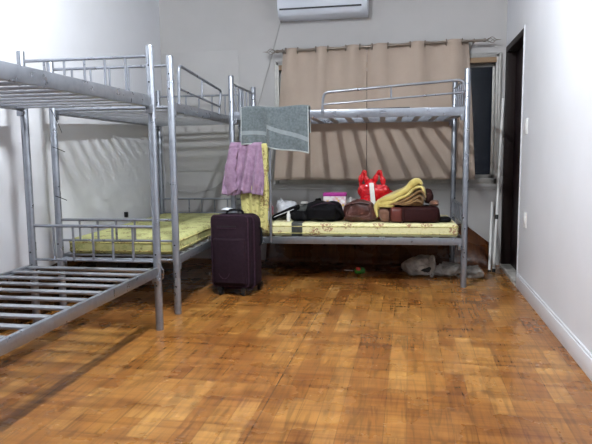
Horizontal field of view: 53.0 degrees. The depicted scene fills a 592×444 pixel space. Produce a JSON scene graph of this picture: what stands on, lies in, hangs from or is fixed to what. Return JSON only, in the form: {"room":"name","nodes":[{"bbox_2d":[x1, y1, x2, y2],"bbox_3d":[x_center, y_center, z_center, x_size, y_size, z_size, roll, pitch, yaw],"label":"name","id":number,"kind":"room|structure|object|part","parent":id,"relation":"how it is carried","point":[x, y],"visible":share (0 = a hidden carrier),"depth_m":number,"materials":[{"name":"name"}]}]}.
{"room":"dormitory","nodes":[
{"label":"dormitory","id":0,"kind":"room"},
{"bbox_2d":[0,0,167,272],"bbox_3d":[-2.137,-0.696,2.429,0.150,3.000,7.800,1,7,11],"label":"wall","id":1,"kind":"structure","parent":0,"point":[104,166],"depth_m":4.50,"materials":[{"name":"paint"}]},
{"bbox_2d":[0,258,591,443],"bbox_3d":[-0.407,0.862,2.277,3.639,0.100,7.800,1,7,11],"label":"floor","id":2,"kind":"structure","parent":0,"point":[307,356],"depth_m":2.93,"materials":[{"name":"brown wood"}]},
{"bbox_2d":[0,256,153,332],"bbox_3d":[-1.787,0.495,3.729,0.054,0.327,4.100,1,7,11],"label":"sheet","id":3,"kind":"object","parent":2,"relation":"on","point":[69,263],"visible":0.26,"depth_m":4.32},
{"bbox_2d":[0,45,163,355],"bbox_3d":[-1.406,-0.078,2.678,0.906,1.700,1.972,1,7,10],"label":"bunk bed","id":4,"kind":"object","parent":2,"relation":"on","point":[63,90],"visible":1,"depth_m":3.30,"materials":[{"name":"silver metal"}]},
{"bbox_3d":[-1.823,-0.589,2.694,0.061,0.102,1.886,1,7,10],"label":"rail","id":5,"kind":"part","parent":4,"relation":"part of","materials":[{"name":"silver metal"}]},
{"bbox_3d":[-1.812,0.419,2.808,0.061,0.092,1.886,1,7,10],"label":"rail","id":6,"kind":"part","parent":4,"relation":"part of","materials":[{"name":"silver metal"}]},
{"bbox_3d":[-1.663,-0.190,3.694,0.047,1.700,0.047,1,7,10],"label":"post","id":7,"kind":"part","parent":4,"relation":"part of","materials":[{"name":"silver metal"}]},
{"bbox_3d":[-1.029,-0.582,2.554,0.061,0.102,1.886,1,7,10],"label":"rail","id":8,"kind":"part","parent":4,"relation":"part of","materials":[{"name":"silver metal"}]},
{"bbox_3d":[-1.018,0.426,2.667,0.061,0.092,1.886,1,7,10],"label":"rail","id":9,"kind":"part","parent":4,"relation":"part of","materials":[{"name":"silver metal"}]},
{"bbox_3d":[-1.249,0.296,3.677,0.802,0.025,0.025,1,7,10],"label":"rail","id":10,"kind":"part","parent":4,"relation":"part of","materials":[{"name":"silver metal"}]},
{"bbox_3d":[-0.845,-0.183,3.550,0.047,1.700,0.047,1,7,10],"label":"post","id":11,"kind":"part","parent":4,"relation":"part of","materials":[{"name":"silver metal"}]},
{"bbox_2d":[46,55,241,314],"bbox_3d":[-1.076,-0.335,4.920,0.882,1.700,1.980,0,7,8],"label":"bunk bed","id":12,"kind":"object","parent":2,"relation":"on","point":[173,114],"visible":0.65,"depth_m":4.03,"materials":[{"name":"silver metal"}]},
{"bbox_3d":[-1.627,-0.229,4.038,0.047,1.700,0.047,0,7,8],"label":"post","id":13,"kind":"part","parent":12,"relation":"part of","materials":[{"name":"silver metal"}]},
{"bbox_3d":[-1.471,0.163,5.039,0.061,0.092,1.886,0,7,8],"label":"rail","id":14,"kind":"part","parent":12,"relation":"part of","materials":[{"name":"silver metal"}]},
{"bbox_3d":[-1.482,-0.845,4.925,0.061,0.102,1.886,0,7,8],"label":"rail","id":15,"kind":"part","parent":12,"relation":"part of","materials":[{"name":"silver metal"}]},
{"bbox_3d":[-1.222,-0.749,3.920,0.802,0.025,0.025,0,7,8],"label":"rail","id":16,"kind":"part","parent":12,"relation":"part of","materials":[{"name":"silver metal"}]},
{"bbox_3d":[-1.211,0.255,4.033,0.802,0.025,0.025,0,7,8],"label":"rail","id":17,"kind":"part","parent":12,"relation":"part of","materials":[{"name":"silver metal"}]},
{"bbox_2d":[69,213,221,254],"bbox_3d":[-1.073,0.067,4.970,0.774,0.108,1.839,0,7,8],"label":"mattress","id":18,"kind":"object","parent":12,"relation":"on","point":[194,228],"visible":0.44,"depth_m":4.29,"materials":[{"name":"yellow fabric"}]},
{"bbox_3d":[-1.349,-0.446,5.930,0.047,1.700,0.047,0,7,8],"label":"post","id":19,"kind":"part","parent":12,"relation":"part of","materials":[{"name":"silver metal"}]},
{"bbox_3d":[-0.805,-0.225,3.919,0.047,1.700,0.047,0,7,8],"label":"post","id":20,"kind":"part","parent":12,"relation":"part of","materials":[{"name":"silver metal"}]},
{"bbox_3d":[-0.673,0.168,4.923,0.061,0.092,1.886,0,7,8],"label":"rail","id":21,"kind":"part","parent":12,"relation":"part of","materials":[{"name":"silver metal"}]},
{"bbox_3d":[-0.705,-0.972,4.452,0.021,0.272,1.067,0,7,8],"label":"guard rail","id":22,"kind":"part","parent":12,"relation":"part of","materials":[{"name":"silver metal"}]},
{"bbox_3d":[-0.684,-0.841,4.809,0.061,0.102,1.886,0,7,8],"label":"rail","id":23,"kind":"part","parent":12,"relation":"part of","materials":[{"name":"silver metal"}]},
{"bbox_3d":[-0.528,-0.441,5.810,0.047,1.700,0.047,0,7,8],"label":"post","id":24,"kind":"part","parent":12,"relation":"part of","materials":[{"name":"silver metal"}]},
{"bbox_2d":[208,209,262,295],"bbox_3d":[-0.459,0.222,4.593,0.390,0.653,0.319,1,7,16],"label":"suitcase","id":25,"kind":"object","parent":2,"relation":"on","point":[236,238],"visible":1,"depth_m":4.46,"materials":[{"name":"fabric"}]},
{"bbox_3d":[-0.470,-0.076,4.564,0.158,0.053,0.017,1,7,16],"label":"handle","id":26,"kind":"part","parent":25,"relation":"part of","materials":[{"name":"black plastic"}]},
{"bbox_3d":[-0.277,0.107,4.583,0.040,0.172,0.016,1,7,16],"label":"handle","id":27,"kind":"part","parent":25,"relation":"part of","materials":[{"name":"black plastic"}]},
{"bbox_2d":[228,68,470,287],"bbox_3d":[0.460,-0.378,5.157,1.906,1.700,0.896,0,7,8],"label":"bunk bed","id":28,"kind":"object","parent":2,"relation":"on","point":[429,114],"visible":0.66,"depth_m":4.73,"materials":[{"name":"silver metal"}]},
{"bbox_3d":[-0.518,-0.338,4.895,0.047,1.700,0.047,0,7,8],"label":"post","id":29,"kind":"part","parent":28,"relation":"part of","materials":[{"name":"silver metal"}]},
{"bbox_2d":[221,142,263,195],"bbox_3d":[-0.426,-0.425,4.787,0.353,0.436,0.128,1,7,11],"label":"towel","id":30,"kind":"object","parent":28,"relation":"hanging from","point":[244,169],"visible":1,"depth_m":4.77,"materials":[{"name":"fabric"}]},
{"bbox_3d":[-0.397,-0.431,5.711,0.047,1.700,0.047,0,7,8],"label":"post","id":31,"kind":"part","parent":28,"relation":"part of","materials":[{"name":"silver metal"}]},
{"bbox_2d":[240,143,268,231],"bbox_3d":[-0.334,-0.273,4.832,0.239,0.730,0.048,1,7,11],"label":"hanging cloth","id":32,"kind":"object","parent":28,"relation":"hanging from","point":[256,204],"visible":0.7,"depth_m":4.82,"materials":[{"name":"yellow fabric"}]},
{"bbox_3d":[-0.320,-0.367,4.840,0.245,1.106,0.043,0,7,8],"label":"ladder rail","id":33,"kind":"part","parent":28,"relation":"part of","materials":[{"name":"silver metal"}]},
{"bbox_2d":[241,105,310,152],"bbox_3d":[-0.163,-0.742,4.781,0.551,0.386,0.142,1,7,11],"label":"towel","id":34,"kind":"object","parent":28,"relation":"hanging from","point":[285,128],"visible":0.99,"depth_m":4.72,"materials":[{"name":"grey fabric"}]},
{"bbox_3d":[0.397,-0.842,4.713,1.821,0.102,0.061,0,7,8],"label":"rail","id":35,"kind":"part","parent":28,"relation":"part of","materials":[{"name":"silver metal"}]},
{"bbox_2d":[262,215,458,236],"bbox_3d":[0.466,0.021,5.212,1.789,0.112,0.774,0,7,8],"label":"mattress","id":36,"kind":"object","parent":28,"relation":"on","point":[280,227],"visible":0.52,"depth_m":4.83,"materials":[{"name":"yellow fabric"}]},
{"bbox_2d":[272,204,299,219],"bbox_3d":[-0.087,-0.084,5.129,0.233,0.132,0.148,1,7,11],"label":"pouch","id":37,"kind":"object","parent":36,"relation":"on","point":[283,213],"visible":0.9,"depth_m":5.07,"materials":[{"name":"black fabric"}]},
{"bbox_2d":[276,198,297,218],"bbox_3d":[-0.075,-0.127,5.305,0.218,0.177,0.180,-4,7,-24],"label":"plastic bag","id":38,"kind":"object","parent":36,"relation":"on","point":[281,205],"visible":0.62,"depth_m":5.25,"materials":[{"name":"white plastic"}]},
{"bbox_2d":[287,211,290,220],"bbox_3d":[-0.064,-0.048,5.022,0.034,0.084,0.034,1,7,11],"label":"bottle","id":39,"kind":"object","parent":36,"relation":"on","point":[288,212],"visible":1,"depth_m":5.01,"materials":[{"name":"white plastic"}]},
{"bbox_2d":[290,210,309,220],"bbox_3d":[0.033,-0.056,5.056,0.189,0.089,0.174,1,7,11],"label":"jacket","id":40,"kind":"object","parent":36,"relation":"on","point":[296,215],"visible":0.87,"depth_m":4.99,"materials":[{"name":"black fabric"}]},
{"bbox_2d":[298,203,307,210],"bbox_3d":[0.116,-0.106,5.301,0.206,0.133,0.138,2,7,22],"label":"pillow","id":41,"kind":"object","parent":36,"relation":"on","point":[302,207],"visible":0.27,"depth_m":5.26,"materials":[{"name":"grey fabric"}]},
{"bbox_2d":[306,200,344,220],"bbox_3d":[0.258,-0.099,5.044,0.350,0.172,0.283,1,7,11],"label":"backpack","id":42,"kind":"object","parent":36,"relation":"on","point":[317,210],"visible":1,"depth_m":4.93,"materials":[{"name":"black fabric"}]},
{"bbox_2d":[323,192,346,209],"bbox_3d":[0.348,-0.151,5.280,0.202,0.222,0.106,1,7,11],"label":"box","id":43,"kind":"object","parent":36,"relation":"on","point":[341,197],"visible":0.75,"depth_m":5.22,"materials":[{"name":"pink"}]},
{"bbox_3d":[0.347,-0.247,5.269,0.202,0.030,0.106,1,7,11],"label":"lid","id":44,"kind":"part","parent":43,"relation":"part of","materials":[{"name":"purple"}]},
{"bbox_2d":[346,197,355,203],"bbox_3d":[0.482,-0.130,5.222,0.134,0.190,0.176,1,7,11],"label":"plastic bag","id":45,"kind":"object","parent":36,"relation":"on","point":[350,199],"visible":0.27,"depth_m":5.18,"materials":[{"name":"white plastic"}]},
{"bbox_2d":[343,199,377,221],"bbox_3d":[0.536,-0.101,4.953,0.303,0.191,0.222,1,7,11],"label":"handbag","id":46,"kind":"object","parent":36,"relation":"on","point":[358,210],"visible":0.96,"depth_m":4.88,"materials":[{"name":"brown leather"}]},
{"bbox_3d":[0.509,-0.074,4.865,0.206,0.066,0.034,1,7,11],"label":"handle","id":47,"kind":"part","parent":46,"relation":"part of","materials":[{"name":"brown leather"}]},
{"bbox_2d":[357,170,392,218],"bbox_3d":[0.685,-0.240,5.130,0.379,0.424,0.207,-1,6,1],"label":"plastic bag","id":48,"kind":"object","parent":36,"relation":"on","point":[370,191],"visible":0.51,"depth_m":5.08,"materials":[{"name":"red plastic"}]},
{"bbox_3d":[0.601,-0.348,5.127,0.128,0.206,0.041,1,7,11],"label":"handle","id":49,"kind":"part","parent":48,"relation":"part of","materials":[{"name":"red plastic"}]},
{"bbox_3d":[0.719,-0.348,5.104,0.138,0.205,0.041,1,7,11],"label":"handle","id":50,"kind":"part","parent":48,"relation":"part of","materials":[{"name":"red plastic"}]},
{"bbox_2d":[379,205,439,222],"bbox_3d":[0.934,-0.072,4.904,0.507,0.135,0.270,1,7,11],"label":"holdall","id":51,"kind":"object","parent":36,"relation":"on","point":[425,213],"visible":0.86,"depth_m":4.79,"materials":[{"name":"red fabric"}]},
{"bbox_3d":[0.832,-0.068,4.919,0.113,0.127,0.239,1,7,11],"label":"panel","id":52,"kind":"part","parent":51,"relation":"part of","materials":[{"name":"red leather"}]},
{"bbox_3d":[0.813,-0.056,4.800,0.125,0.122,0.011,1,7,14],"label":"trim","id":53,"kind":"part","parent":51,"relation":"part of","materials":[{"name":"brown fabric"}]},
{"bbox_2d":[374,178,425,216],"bbox_3d":[0.859,-0.207,4.914,0.426,0.320,0.256,1,7,11],"label":"blanket","id":54,"kind":"object","parent":51,"relation":"on","point":[413,193],"visible":1,"depth_m":4.80,"materials":[{"name":"yellow fabric"}]},
{"bbox_2d":[424,188,433,203],"bbox_3d":[1.086,-0.216,4.880,0.089,0.120,0.182,1,7,11],"label":"garment","id":55,"kind":"object","parent":51,"relation":"on","point":[429,194],"visible":0.85,"depth_m":4.81,"materials":[{"name":"brown fabric"}]},
{"bbox_2d":[429,200,438,205],"bbox_3d":[1.123,-0.154,4.838,0.082,0.053,0.174,1,7,11],"label":"cloth","id":56,"kind":"object","parent":51,"relation":"on","point":[433,202],"visible":0.92,"depth_m":4.77,"materials":[{"name":"pink fabric"}]},
{"bbox_2d":[438,216,450,221],"bbox_3d":[1.213,-0.026,4.888,0.122,0.041,0.190,1,7,11],"label":"strap","id":57,"kind":"object","parent":36,"relation":"on","point":[442,218],"visible":0.8,"depth_m":4.81,"materials":[{"name":"fabric"}]},
{"bbox_3d":[0.408,0.167,4.827,1.821,0.092,0.061,0,7,8],"label":"rail","id":58,"kind":"part","parent":28,"relation":"part of","materials":[{"name":"silver metal"}]},
{"bbox_3d":[0.515,-0.933,5.506,1.821,0.102,0.061,0,7,8],"label":"rail","id":59,"kind":"part","parent":28,"relation":"part of","materials":[{"name":"silver metal"}]},
{"bbox_2d":[367,107,409,108],"bbox_3d":[0.725,-0.893,4.651,0.330,0.006,0.024,1,7,11],"label":"metal bar","id":60,"kind":"object","parent":28,"relation":"on","point":[389,107],"visible":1,"depth_m":4.63,"materials":[{"name":"grey metal"}]},
{"bbox_3d":[0.757,-0.974,4.620,1.131,0.248,0.033,0,7,8],"label":"guard rail","id":61,"kind":"part","parent":28,"relation":"part of","materials":[{"name":"silver metal"}]},
{"bbox_3d":[1.442,-0.421,5.439,0.047,1.700,0.047,0,7,8],"label":"post","id":62,"kind":"part","parent":28,"relation":"part of","materials":[{"name":"silver metal"}]},
{"bbox_3d":[1.321,-0.327,4.623,0.047,1.700,0.047,0,7,8],"label":"post","id":63,"kind":"part","parent":28,"relation":"part of","materials":[{"name":"silver metal"}]},
{"bbox_2d":[347,267,364,273],"bbox_3d":[0.523,0.428,5.277,0.188,0.065,0.067,1,7,11],"label":"snack packet","id":64,"kind":"object","parent":2,"relation":"on","point":[358,270],"visible":1,"depth_m":5.24,"materials":[{"name":"green plastic"}]},
{"bbox_2d":[261,223,488,272],"bbox_3d":[0.725,0.215,5.568,2.150,0.420,0.462,1,7,11],"label":"sheet","id":65,"kind":"object","parent":2,"relation":"on","point":[334,257],"visible":0.58,"depth_m":5.71,"materials":[{"name":"brown fabric"}]},
{"bbox_2d":[401,254,435,276],"bbox_3d":[1.069,0.372,5.181,0.302,0.198,0.206,1,7,11],"label":"plastic bag","id":66,"kind":"object","parent":2,"relation":"on","point":[425,265],"visible":1,"depth_m":5.11,"materials":[{"name":"grey plastic"}]},
{"bbox_2d":[433,261,460,276],"bbox_3d":[1.311,0.409,5.119,0.273,0.121,0.170,1,7,11],"label":"plastic bag","id":67,"kind":"object","parent":2,"relation":"on","point":[448,269],"visible":0.98,"depth_m":5.09,"materials":[{"name":"grey plastic"}]},
{"bbox_2d":[467,265,484,277],"bbox_3d":[1.506,0.424,5.089,0.199,0.094,0.171,1,7,11],"label":"plastic bag","id":68,"kind":"object","parent":2,"relation":"on","point":[474,271],"visible":0.88,"depth_m":5.04,"materials":[{"name":"grey plastic"}]},
{"bbox_2d":[488,202,493,271],"bbox_3d":[1.779,0.131,5.420,0.029,0.612,0.342,2,7,20],"label":"pole","id":69,"kind":"object","parent":2,"relation":"on","point":[492,203],"visible":1,"depth_m":5.40,"materials":[{"name":"white plastic"}]},
{"bbox_2d":[492,98,504,271],"bbox_3d":[1.829,-0.341,5.361,0.028,1.555,0.383,2,7,25],"label":"pole","id":70,"kind":"object","parent":2,"relation":"on","point":[503,99],"visible":1,"depth_m":5.35,"materials":[{"name":"white plastic"}]},
{"bbox_2d":[159,0,507,264],"bbox_3d":[0.290,-1.107,5.837,3.339,3.000,0.150,1,7,11],"label":"wall","id":71,"kind":"structure","parent":0,"point":[249,27],"depth_m":5.75,"materials":[{"name":"paint"}]},
{"bbox_2d":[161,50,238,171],"bbox_3d":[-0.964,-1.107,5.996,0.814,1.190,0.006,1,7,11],"label":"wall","id":72,"kind":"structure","parent":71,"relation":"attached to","point":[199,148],"depth_m":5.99,"materials":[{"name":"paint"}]},
{"bbox_2d":[166,21,280,192],"bbox_3d":[-0.741,-1.124,5.932,1.233,1.669,0.024,1,7,10],"label":"cable","id":73,"kind":"object","parent":71,"relation":"attached to","point":[280,21],"visible":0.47,"depth_m":5.84,"materials":[{"name":"grey plastic"}]},
{"bbox_2d":[277,0,368,21],"bbox_3d":[0.252,-2.060,5.545,0.833,0.295,0.217,1,7,11],"label":"air conditioner","id":74,"kind":"object","parent":71,"relation":"attached to","point":[288,10],"visible":1,"depth_m":5.49,"materials":[{"name":"white plastic"}]},
{"bbox_2d":[266,36,500,54],"bbox_3d":[0.764,-1.634,5.537,2.190,0.078,0.139,1,7,11],"label":"curtain rod","id":75,"kind":"object","parent":71,"relation":"attached to","point":[474,40],"visible":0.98,"depth_m":5.46,"materials":[{"name":"silver metal"}]},
{"bbox_2d":[274,44,366,180],"bbox_3d":[0.222,-1.032,5.669,0.900,1.276,0.089,1,7,11],"label":"curtain","id":76,"kind":"object","parent":75,"relation":"hanging from","point":[336,151],"visible":0.84,"depth_m":5.64,"materials":[{"name":"beige fabric"}]},
{"bbox_3d":[0.751,-1.630,5.499,1.890,0.041,0.023,1,7,11],"label":"rod","id":77,"kind":"part","parent":75,"relation":"part of","materials":[{"name":"silver metal"}]},
{"bbox_2d":[367,38,474,180],"bbox_3d":[1.154,-1.026,5.491,0.994,1.286,0.089,1,7,11],"label":"curtain","id":78,"kind":"object","parent":75,"relation":"hanging from","point":[401,150],"visible":0.84,"depth_m":5.49,"materials":[{"name":"beige fabric"}]},
{"bbox_2d":[271,184,496,189],"bbox_3d":[0.673,-0.342,5.763,2.484,0.057,0.022,1,7,11],"label":"trim","id":79,"kind":"structure","parent":71,"relation":"attached to","point":[273,186],"depth_m":5.78,"materials":[{"name":"paint"}]},
{"bbox_2d":[274,52,501,183],"bbox_3d":[0.844,-0.954,5.705,2.124,1.222,0.114,1,7,11],"label":"window","id":80,"kind":"structure","parent":71,"relation":"in","point":[485,78],"depth_m":5.55,"materials":[{"name":"metal"}]},
{"bbox_3d":[0.362,-0.956,5.806,1.002,0.995,0.006,1,7,11],"label":"pane","id":81,"kind":"part","parent":80,"relation":"part of","materials":[{"name":"glass"}]},
{"bbox_3d":[1.335,-0.949,5.646,1.002,0.995,0.006,1,7,11],"label":"pane","id":82,"kind":"part","parent":80,"relation":"part of","materials":[{"name":"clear glass"}]},
{"bbox_3d":[1.335,-0.946,5.646,1.046,1.060,0.022,1,7,11],"label":"sash","id":83,"kind":"part","parent":80,"relation":"part of","materials":[{"name":"metal"}]},
{"bbox_2d":[506,0,591,353],"bbox_3d":[1.290,-0.660,1.778,0.150,3.000,7.800,1,7,11],"label":"wall","id":84,"kind":"structure","parent":0,"point":[555,249],"depth_m":3.46,"materials":[{"name":"paint"}]},
{"bbox_2d":[499,25,525,285],"bbox_3d":[1.888,-0.538,5.009,0.160,2.020,0.847,1,7,11],"label":"door","id":85,"kind":"structure","parent":84,"relation":"in","point":[515,51],"depth_m":5.30,"materials":[{"name":"black wood"}]},
{"bbox_2d":[523,212,526,227],"bbox_3d":[1.700,-0.015,4.407,0.014,0.116,0.086,1,7,11],"label":"wall switch","id":86,"kind":"object","parent":84,"relation":"attached to","point":[525,213],"visible":1,"depth_m":4.37,"materials":[{"name":"white plastic"}]},
{"bbox_2d":[524,118,527,133],"bbox_3d":[1.707,-0.710,4.408,0.014,0.116,0.086,1,7,11],"label":"wall switch","id":87,"kind":"object","parent":84,"relation":"attached to","point":[526,119],"visible":1,"depth_m":4.37,"materials":[{"name":"white plastic"}]},
{"bbox_2d":[516,273,591,381],"bbox_3d":[1.137,0.827,1.497,0.016,0.112,6.560,1,7,11],"label":"baseboard","id":88,"kind":"structure","parent":84,"relation":"attached to","point":[575,348],"depth_m":3.35,"materials":[{"name":"white paint"}]}
]}

